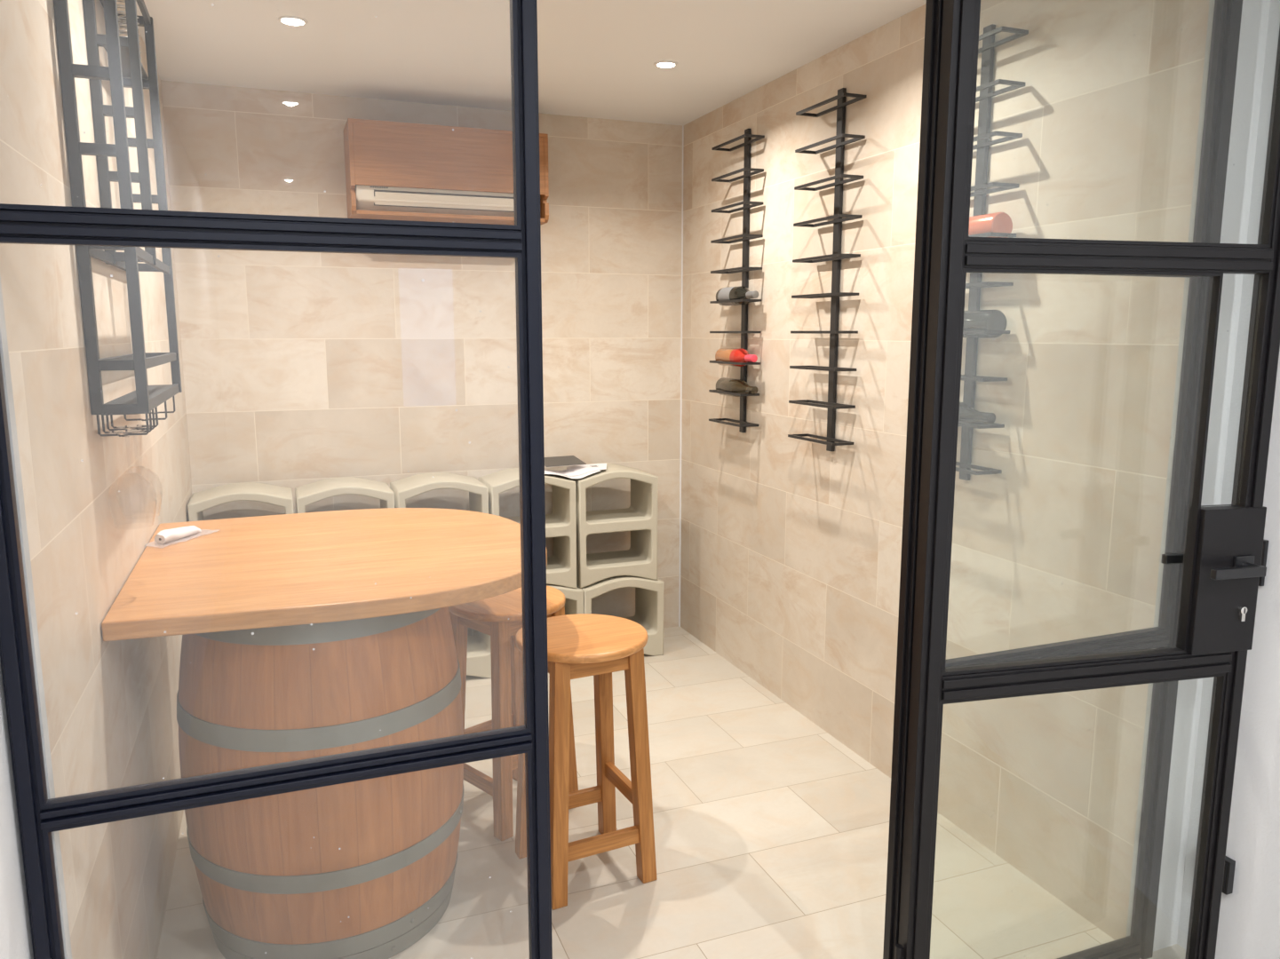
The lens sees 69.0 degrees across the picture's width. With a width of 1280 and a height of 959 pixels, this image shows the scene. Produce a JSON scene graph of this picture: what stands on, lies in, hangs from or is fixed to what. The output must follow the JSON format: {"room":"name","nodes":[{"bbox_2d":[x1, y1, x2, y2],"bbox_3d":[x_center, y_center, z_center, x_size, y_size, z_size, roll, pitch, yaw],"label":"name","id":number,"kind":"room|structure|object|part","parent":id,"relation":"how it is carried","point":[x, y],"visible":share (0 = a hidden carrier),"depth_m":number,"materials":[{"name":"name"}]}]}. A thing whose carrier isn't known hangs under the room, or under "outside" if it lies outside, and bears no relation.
{"room":"wine cellar","nodes":[
{"label":"wine cellar","id":0,"kind":"room"},
{"bbox_2d":[0,0,192,958],"bbox_3d":[-0.310,0.356,-0.435,0.190,2.633,9.721,-3,10,-21],"label":"wall","id":1,"kind":"structure","parent":0,"point":[110,727],"depth_m":1.84,"materials":[{"name":"tile"}]},
{"bbox_2d":[0,275,71,958],"bbox_3d":[-0.925,0.067,1.391,0.008,2.633,0.030,-3,10,-21],"label":"trim","id":2,"kind":"structure","parent":1,"relation":"attached to","point":[3,345],"depth_m":1.41,"materials":[{"name":"paint"}]},
{"bbox_2d":[53,0,182,437],"bbox_3d":[-1.264,-0.686,2.296,0.110,1.088,0.797,-3,10,-21],"label":"wall rack","id":3,"kind":"object","parent":1,"relation":"attached to","point":[123,52],"visible":0.97,"depth_m":2.04,"materials":[{"name":"grey metal"}]},
{"bbox_3d":[-1.165,-0.652,1.920,0.022,1.037,0.022,-3,10,-21],"label":"post","id":4,"kind":"part","parent":3,"relation":"part of","materials":[{"name":"grey metal"}]},
{"bbox_3d":[-1.299,-0.874,2.234,0.022,0.697,0.022,-3,10,-21],"label":"post","id":5,"kind":"part","parent":3,"relation":"part of","materials":[{"name":"grey metal"}]},
{"bbox_3d":[-1.305,-0.543,2.303,0.012,0.022,0.753,-3,10,-21],"label":"rail","id":6,"kind":"part","parent":3,"relation":"part of","materials":[{"name":"grey metal"}]},
{"bbox_3d":[-1.305,-0.300,2.341,0.012,0.022,0.753,-3,10,-21],"label":"rail","id":7,"kind":"part","parent":3,"relation":"part of","materials":[{"name":"grey metal"}]},
{"bbox_3d":[-1.083,-0.657,1.952,0.022,1.037,0.022,-3,10,-21],"label":"post","id":8,"kind":"part","parent":3,"relation":"part of","materials":[{"name":"grey metal"}]},
{"bbox_2d":[107,429,157,527],"bbox_3d":[-1.146,-0.002,2.095,0.098,0.216,0.098,-3,10,-21],"label":"hanging wine glass","id":9,"kind":"object","parent":3,"relation":"hanging from","point":[117,431],"visible":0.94,"depth_m":2.08,"materials":[{"name":"clear glass"}]},
{"bbox_2d":[102,384,171,410],"bbox_3d":[-1.264,-0.214,2.371,0.066,0.012,0.797,-3,10,-21],"label":"shelf","id":10,"kind":"object","parent":3,"relation":"attached to","point":[129,401],"depth_m":2.10,"materials":[{"name":"grey metal"}]},
{"bbox_2d":[115,424,162,516],"bbox_3d":[-1.190,-0.019,2.206,0.098,0.216,0.098,-3,10,-21],"label":"wine glass","id":11,"kind":"object","parent":3,"relation":"hanging from","point":[131,425],"visible":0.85,"depth_m":2.19,"materials":[{"name":"clear glass"}]},
{"bbox_2d":[115,465,162,516],"bbox_3d":[-1.190,0.028,2.213,0.098,0.122,0.098,-3,10,-21],"label":"bowl","id":12,"kind":"object","parent":11,"relation":"on","point":[134,465],"depth_m":2.20,"materials":[{"name":"clear glass"}]},
{"bbox_3d":[-1.217,-0.878,2.265,0.022,0.697,0.022,-3,10,-21],"label":"post","id":13,"kind":"part","parent":3,"relation":"part of","materials":[{"name":"grey metal"}]},
{"bbox_3d":[-1.223,-1.214,2.229,0.012,0.022,0.753,-3,10,-21],"label":"rail","id":14,"kind":"part","parent":3,"relation":"part of","materials":[{"name":"grey metal"}]},
{"bbox_3d":[-1.223,-0.548,2.334,0.012,0.022,0.753,-3,10,-21],"label":"rail","id":15,"kind":"part","parent":3,"relation":"part of","materials":[{"name":"grey metal"}]},
{"bbox_3d":[-1.223,-0.305,2.373,0.012,0.022,0.753,-3,10,-21],"label":"rail","id":16,"kind":"part","parent":3,"relation":"part of","materials":[{"name":"grey metal"}]},
{"bbox_3d":[-1.364,-0.770,2.665,0.022,1.037,0.022,-3,10,-21],"label":"post","id":17,"kind":"part","parent":3,"relation":"part of","materials":[{"name":"grey metal"}]},
{"bbox_2d":[0,0,552,958],"bbox_3d":[-0.557,0.072,1.501,0.834,2.588,0.034,-3,10,-21],"label":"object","id":18,"kind":"structure","parent":1,"relation":"in","point":[39,816],"depth_m":1.50,"materials":[{"name":"black paint"}]},
{"bbox_3d":[-0.560,-0.801,1.363,0.764,0.815,0.006,-3,10,-21],"label":"glass pane","id":19,"kind":"part","parent":18,"relation":"part of","materials":[{"name":"clear glass"}]},
{"bbox_3d":[-0.560,0.061,1.499,0.764,0.846,0.006,-3,10,-21],"label":"glass pane","id":20,"kind":"part","parent":18,"relation":"part of","materials":[{"name":"clear glass"}]},
{"bbox_3d":[-0.560,0.906,1.633,0.764,0.796,0.006,-3,10,-21],"label":"glass pane","id":21,"kind":"part","parent":18,"relation":"part of","materials":[{"name":"clear glass"}]},
{"bbox_2d":[107,472,157,527],"bbox_3d":[-1.146,0.045,2.103,0.098,0.122,0.098,-3,10,-21],"label":"bowl","id":22,"kind":"object","parent":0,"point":[127,473],"depth_m":2.09,"materials":[{"name":"clear glass"}]},
{"bbox_2d":[160,79,682,636],"bbox_3d":[-0.828,-0.438,4.582,3.000,2.633,0.120,-3,10,-21],"label":"wall","id":23,"kind":"structure","parent":0,"point":[300,369],"depth_m":4.40,"materials":[{"name":"tile"}]},
{"bbox_2d":[343,118,548,225],"bbox_3d":[-0.869,-1.369,4.211,0.868,0.388,0.260,-3,10,-21],"label":"wood panel","id":24,"kind":"object","parent":23,"relation":"attached to","point":[377,153],"depth_m":4.06,"materials":[{"name":"orange wood"}]},
{"bbox_2d":[354,184,514,216],"bbox_3d":[-0.893,-1.313,4.221,0.780,0.239,0.236,-3,10,-21],"label":"air conditioner","id":25,"kind":"object","parent":24,"relation":"in","point":[368,197],"visible":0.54,"depth_m":4.12,"materials":[{"name":"beige plastic"}]},
{"bbox_2d":[678,125,683,627],"bbox_3d":[0.217,-0.492,4.918,0.006,2.633,0.006,-3,10,-21],"label":"trim","id":26,"kind":"structure","parent":23,"relation":"attached to","point":[682,125],"depth_m":4.90,"materials":[{"name":"white paint"}]},
{"bbox_2d":[135,0,926,125],"bbox_3d":[0.957,-1.064,-0.143,3.000,0.080,9.950,-3,10,-21],"label":"ceiling","id":27,"kind":"structure","parent":0,"point":[596,59],"depth_m":3.39,"materials":[{"name":"white paint"}]},
{"bbox_2d":[278,15,307,26],"bbox_3d":[-1.164,-1.537,3.123,0.094,0.006,0.094,-3,10,-21],"label":"recessed light","id":28,"kind":"object","parent":27,"relation":"in","point":[290,20],"visible":1,"depth_m":3.12,"materials":[{"name":"white plastic"}]},
{"bbox_2d":[653,60,677,68],"bbox_3d":[0.101,-1.617,3.627,0.094,0.006,0.094,-3,10,-21],"label":"recessed light","id":29,"kind":"object","parent":27,"relation":"in","point":[662,64],"visible":1,"depth_m":3.62,"materials":[{"name":"white plastic"}]},
{"bbox_2d":[156,626,1185,958],"bbox_3d":[0.957,1.616,0.281,3.000,0.080,9.950,-3,10,-21],"label":"floor","id":30,"kind":"structure","parent":0,"point":[771,832],"depth_m":2.82,"materials":[{"name":"tile"}]},
{"bbox_2d":[176,606,464,958],"bbox_3d":[-0.858,0.732,2.564,0.732,0.952,0.732,-3,10,-21],"label":"wine barrel","id":31,"kind":"object","parent":30,"relation":"on","point":[265,697],"visible":0.74,"depth_m":2.26,"materials":[{"name":"brown wood"}]},
{"bbox_2d":[101,508,547,641],"bbox_3d":[-0.825,0.210,2.642,1.073,0.042,1.160,-3,10,-21],"label":"tabletop","id":32,"kind":"object","parent":31,"relation":"on","point":[319,567],"visible":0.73,"depth_m":2.37,"materials":[{"name":"brown wood"}]},
{"bbox_2d":[143,525,211,547],"bbox_3d":[-1.349,0.155,2.729,0.084,0.039,0.240,2,9,14],"label":"roll","id":33,"kind":"object","parent":32,"relation":"on","point":[167,536],"visible":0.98,"depth_m":2.69,"materials":[{"name":"white paper"}]},
{"bbox_2d":[466,631,491,678],"bbox_3d":[-0.909,0.714,4.405,0.414,0.412,0.310,-3,10,-21],"label":"block","id":34,"kind":"object","parent":30,"relation":"on","point":[478,658],"visible":0.12,"depth_m":4.34,"materials":[{"name":"concrete"}]},
{"bbox_2d":[389,472,488,513],"bbox_3d":[-0.933,0.262,4.346,0.402,0.560,0.300,-3,10,-21],"label":"block","id":35,"kind":"object","parent":34,"relation":"on","point":[410,487],"visible":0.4,"depth_m":4.23,"materials":[{"name":"concrete"}]},
{"bbox_2d":[448,586,578,842],"bbox_3d":[-0.440,0.752,3.130,0.386,0.735,0.386,9,13,44],"label":"bar stool","id":36,"kind":"object","parent":30,"relation":"on","point":[489,616],"visible":0.56,"depth_m":2.97,"materials":[{"name":"brown wood"}]},
{"bbox_3d":[-0.619,0.764,3.131,0.076,0.711,0.076,9,13,44],"label":"leg","id":37,"kind":"part","parent":36,"relation":"part of","materials":[{"name":"brown wood"}]},
{"bbox_3d":[-0.439,0.792,2.954,0.076,0.711,0.076,9,13,44],"label":"leg","id":38,"kind":"part","parent":36,"relation":"part of","materials":[{"name":"brown wood"}]},
{"bbox_3d":[-0.440,0.401,3.074,0.386,0.024,0.386,9,13,44],"label":"seat","id":39,"kind":"part","parent":36,"relation":"part of","materials":[{"name":"brown wood"}]},
{"bbox_3d":[-0.441,0.736,3.309,0.076,0.711,0.076,9,13,44],"label":"leg","id":40,"kind":"part","parent":36,"relation":"part of","materials":[{"name":"brown wood"}]},
{"bbox_3d":[-0.260,0.764,3.133,0.076,0.711,0.076,9,13,44],"label":"leg","id":41,"kind":"part","parent":36,"relation":"part of","materials":[{"name":"brown wood"}]},
{"bbox_2d":[546,584,583,614],"bbox_3d":[-0.519,0.690,4.556,0.414,0.412,0.310,-3,10,-21],"label":"block","id":42,"kind":"object","parent":30,"relation":"on","point":[574,604],"visible":0.1,"depth_m":4.46,"materials":[{"name":"concrete"}]},
{"bbox_2d":[478,468,576,588],"bbox_3d":[-0.543,0.238,4.497,0.402,0.560,0.300,-3,10,-21],"label":"block","id":43,"kind":"object","parent":42,"relation":"on","point":[560,525],"visible":0.56,"depth_m":4.43,"materials":[{"name":"concrete"}]},
{"bbox_2d":[544,469,600,478],"bbox_3d":[-0.369,-0.037,4.500,0.290,0.036,0.240,-4,10,-24],"label":"paper sheet","id":44,"kind":"object","parent":43,"relation":"on","point":[546,472],"visible":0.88,"depth_m":4.46,"materials":[{"name":"white paper"}]},
{"bbox_2d":[544,455,586,467],"bbox_3d":[-0.392,-0.090,4.580,0.210,0.027,0.159,-5,10,-27],"label":"booklet","id":45,"kind":"object","parent":44,"relation":"on","point":[567,460],"visible":0.76,"depth_m":4.57,"materials":[{"name":"white paper"}]},
{"bbox_2d":[564,463,606,476],"bbox_3d":[-0.263,-0.051,4.572,0.200,0.034,0.220,0,9,-1],"label":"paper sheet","id":46,"kind":"object","parent":44,"relation":"on","point":[574,470],"visible":1,"depth_m":4.55,"materials":[{"name":"white paper"}]},
{"bbox_2d":[515,613,657,910],"bbox_3d":[-0.170,0.810,2.767,0.386,0.735,0.386,-4,10,-26],"label":"bar stool","id":47,"kind":"object","parent":30,"relation":"on","point":[580,645],"visible":0.8,"depth_m":2.68,"materials":[{"name":"brown wood"}]},
{"bbox_3d":[-0.340,0.813,2.826,0.076,0.711,0.076,-4,10,-26],"label":"leg","id":48,"kind":"part","parent":47,"relation":"part of","materials":[{"name":"brown wood"}]},
{"bbox_3d":[-0.227,0.848,2.601,0.076,0.711,0.076,-4,10,-26],"label":"leg","id":49,"kind":"part","parent":47,"relation":"part of","materials":[{"name":"brown wood"}]},
{"bbox_3d":[-0.170,0.459,2.712,0.386,0.024,0.386,-4,10,-26],"label":"seat","id":50,"kind":"part","parent":47,"relation":"part of","materials":[{"name":"brown wood"}]},
{"bbox_3d":[-0.112,0.795,2.937,0.076,0.711,0.076,-4,10,-26],"label":"leg","id":51,"kind":"part","parent":47,"relation":"part of","materials":[{"name":"brown wood"}]},
{"bbox_3d":[0.001,0.831,2.712,0.076,0.711,0.076,-4,10,-26],"label":"leg","id":52,"kind":"part","parent":47,"relation":"part of","materials":[{"name":"brown wood"}]},
{"bbox_2d":[580,575,663,656],"bbox_3d":[-0.129,0.666,4.706,0.414,0.412,0.310,-3,10,-21],"label":"block","id":53,"kind":"object","parent":30,"relation":"on","point":[648,592],"visible":0.38,"depth_m":4.63,"materials":[{"name":"concrete"}]},
{"bbox_2d":[569,463,657,588],"bbox_3d":[-0.153,0.215,4.647,0.402,0.560,0.300,-3,10,-21],"label":"block","id":54,"kind":"object","parent":53,"relation":"on","point":[640,518],"visible":0.77,"depth_m":4.56,"materials":[{"name":"concrete"}]},
{"bbox_3d":[-1.689,0.762,4.105,0.414,0.412,0.310,-3,10,-21],"label":"block","id":55,"kind":"object","parent":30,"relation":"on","visible":0},
{"bbox_2d":[187,482,293,521],"bbox_3d":[-1.713,0.310,4.046,0.402,0.560,0.300,-3,10,-21],"label":"block","id":56,"kind":"object","parent":55,"relation":"on","point":[282,496],"visible":0.3,"depth_m":3.92,"materials":[{"name":"concrete"}]},
{"bbox_3d":[-1.299,0.738,4.255,0.414,0.412,0.310,-3,10,-21],"label":"block","id":57,"kind":"object","parent":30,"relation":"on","visible":0},
{"bbox_2d":[294,477,394,513],"bbox_3d":[-1.323,0.286,4.196,0.402,0.560,0.300,-3,10,-21],"label":"block","id":58,"kind":"object","parent":57,"relation":"on","point":[309,494],"visible":0.38,"depth_m":4.07,"materials":[{"name":"concrete"}]},
{"bbox_2d":[680,0,1209,940],"bbox_3d":[0.917,-0.290,3.645,0.360,2.633,2.917,-3,10,-21],"label":"wall","id":59,"kind":"structure","parent":0,"point":[791,548],"depth_m":2.87,"materials":[{"name":"tile"}]},
{"bbox_2d":[708,128,764,432],"bbox_3d":[0.432,-0.873,4.163,0.106,1.332,0.320,-3,10,-21],"label":"rack","id":60,"kind":"object","parent":59,"relation":"attached to","point":[744,269],"visible":0.94,"depth_m":4.14,"materials":[{"name":"black metal"}]},
{"bbox_2d":[715,348,757,366],"bbox_3d":[0.439,-0.547,4.177,0.082,0.082,0.314,-3,10,-21],"label":"wine bottle","id":61,"kind":"object","parent":60,"relation":"on","point":[722,354],"visible":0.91,"depth_m":4.14,"materials":[{"name":"red glass"}]},
{"bbox_3d":[0.438,-0.548,4.179,0.081,0.081,0.310,-3,10,-21],"label":"glass","id":62,"kind":"part","parent":61,"relation":"part of","materials":[{"name":"brown"}]},
{"bbox_2d":[715,377,757,397],"bbox_3d":[0.443,-0.412,4.189,0.081,0.081,0.314,-3,10,-21],"label":"wine bottle","id":63,"kind":"object","parent":60,"relation":"on","point":[735,385],"visible":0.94,"depth_m":4.16,"materials":[{"name":"brown glass"}]},
{"bbox_2d":[715,286,758,306],"bbox_3d":[0.439,-0.816,4.135,0.082,0.082,0.314,-3,10,-21],"label":"wine bottle","id":64,"kind":"object","parent":60,"relation":"on","point":[741,292],"visible":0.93,"depth_m":4.10,"materials":[{"name":"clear glass"}]},
{"bbox_2d":[787,87,866,451],"bbox_3d":[0.698,-0.766,3.489,0.106,1.332,0.320,-3,10,-21],"label":"rack","id":65,"kind":"object","parent":59,"relation":"attached to","point":[837,255],"visible":1,"depth_m":3.48,"materials":[{"name":"black metal"}]},
{"bbox_2d":[955,23,1028,480],"bbox_3d":[0.974,-0.655,2.790,0.106,1.332,0.320,-3,10,-21],"label":"rack","id":66,"kind":"object","parent":59,"relation":"attached to","point":[974,285],"visible":0.7,"depth_m":2.73,"materials":[{"name":"black metal"}]},
{"bbox_2d":[958,401,995,427],"bbox_3d":[0.969,-0.201,2.858,0.081,0.081,0.314,-3,10,-21],"label":"wine bottle","id":67,"kind":"object","parent":66,"relation":"on","point":[967,414],"visible":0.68,"depth_m":2.77,"materials":[{"name":"clear glass"}]},
{"bbox_3d":[0.968,-0.201,2.859,0.081,0.081,0.310,-3,10,-21],"label":"glass","id":68,"kind":"part","parent":67,"relation":"part of","materials":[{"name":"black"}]},
{"bbox_2d":[962,310,1006,338],"bbox_3d":[0.968,-0.470,2.818,0.081,0.081,0.314,-3,10,-21],"label":"wine bottle","id":69,"kind":"object","parent":66,"relation":"on","point":[973,320],"visible":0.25,"depth_m":2.69,"materials":[{"name":"clear glass"}]},
{"bbox_2d":[968,212,1012,238],"bbox_3d":[0.968,-0.739,2.776,0.081,0.081,0.314,-3,10,-21],"label":"wine bottle","id":70,"kind":"object","parent":66,"relation":"on","point":[997,222],"visible":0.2,"depth_m":2.64,"materials":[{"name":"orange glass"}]},
{"bbox_2d":[1125,0,1215,937],"bbox_3d":[1.277,-0.066,2.231,0.010,2.633,0.012,-3,10,-21],"label":"trim","id":71,"kind":"structure","parent":59,"relation":"attached to","point":[1212,2],"depth_m":2.22,"materials":[{"name":"paint"}]},
{"bbox_2d":[1152,0,1270,952],"bbox_3d":[1.474,-0.076,2.296,0.316,2.633,0.032,-3,10,-21],"label":"wall","id":72,"kind":"structure","parent":0,"point":[1255,13],"depth_m":2.22,"materials":[{"name":"white paint"}]},
{"bbox_2d":[882,0,1242,958],"bbox_3d":[0.945,-0.019,2.080,0.830,2.588,0.034,-3,10,-21],"label":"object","id":73,"kind":"structure","parent":72,"relation":"in","point":[1228,13],"depth_m":2.09,"materials":[{"name":"paint"}]},
{"bbox_2d":[894,0,1279,958],"bbox_3d":[0.974,0.034,1.987,0.845,2.488,0.154,-2,9,-13],"label":"door","id":74,"kind":"structure","parent":73,"relation":"attached to","point":[1220,560],"depth_m":1.98,"materials":[{"name":"paint"}]},
{"bbox_3d":[1.277,0.183,2.135,0.145,0.050,0.052,-2,9,-13],"label":"lever handle","id":75,"kind":"part","parent":74,"relation":"part of","materials":[{"name":"black plastic"}]},
{"bbox_3d":[1.300,0.199,2.037,0.145,0.050,0.052,-2,9,-13],"label":"lever handle","id":76,"kind":"part","parent":74,"relation":"part of","materials":[{"name":"black plastic"}]},
{"bbox_3d":[0.936,1.234,2.275,0.738,0.050,0.034,-3,10,-21],"label":"rail","id":77,"kind":"part","parent":73,"relation":"part of","materials":[{"name":"paint"}]},
{"bbox_2d":[1176,0,1279,958],"bbox_3d":[2.756,0.416,-0.817,0.220,2.633,6.772,-3,10,-21],"label":"wall","id":78,"kind":"structure","parent":0,"point":[1249,918],"depth_m":2.22,"materials":[{"name":"white paint"}]},
{"bbox_2d":[1221,856,1235,895],"bbox_3d":[1.442,0.978,2.339,0.025,0.087,0.090,-3,10,-21],"label":"wall socket","id":79,"kind":"object","parent":78,"relation":"attached to","point":[1229,867],"visible":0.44,"depth_m":2.30,"materials":[{"name":"black plastic"}]},
{"bbox_2d":[1258,539,1268,586],"bbox_3d":[1.446,0.191,2.218,0.015,0.110,0.086,-3,10,-21],"label":"light switch","id":80,"kind":"object","parent":78,"relation":"attached to","point":[1265,547],"visible":0.23,"depth_m":2.18,"materials":[{"name":"black plastic"}]}
]}

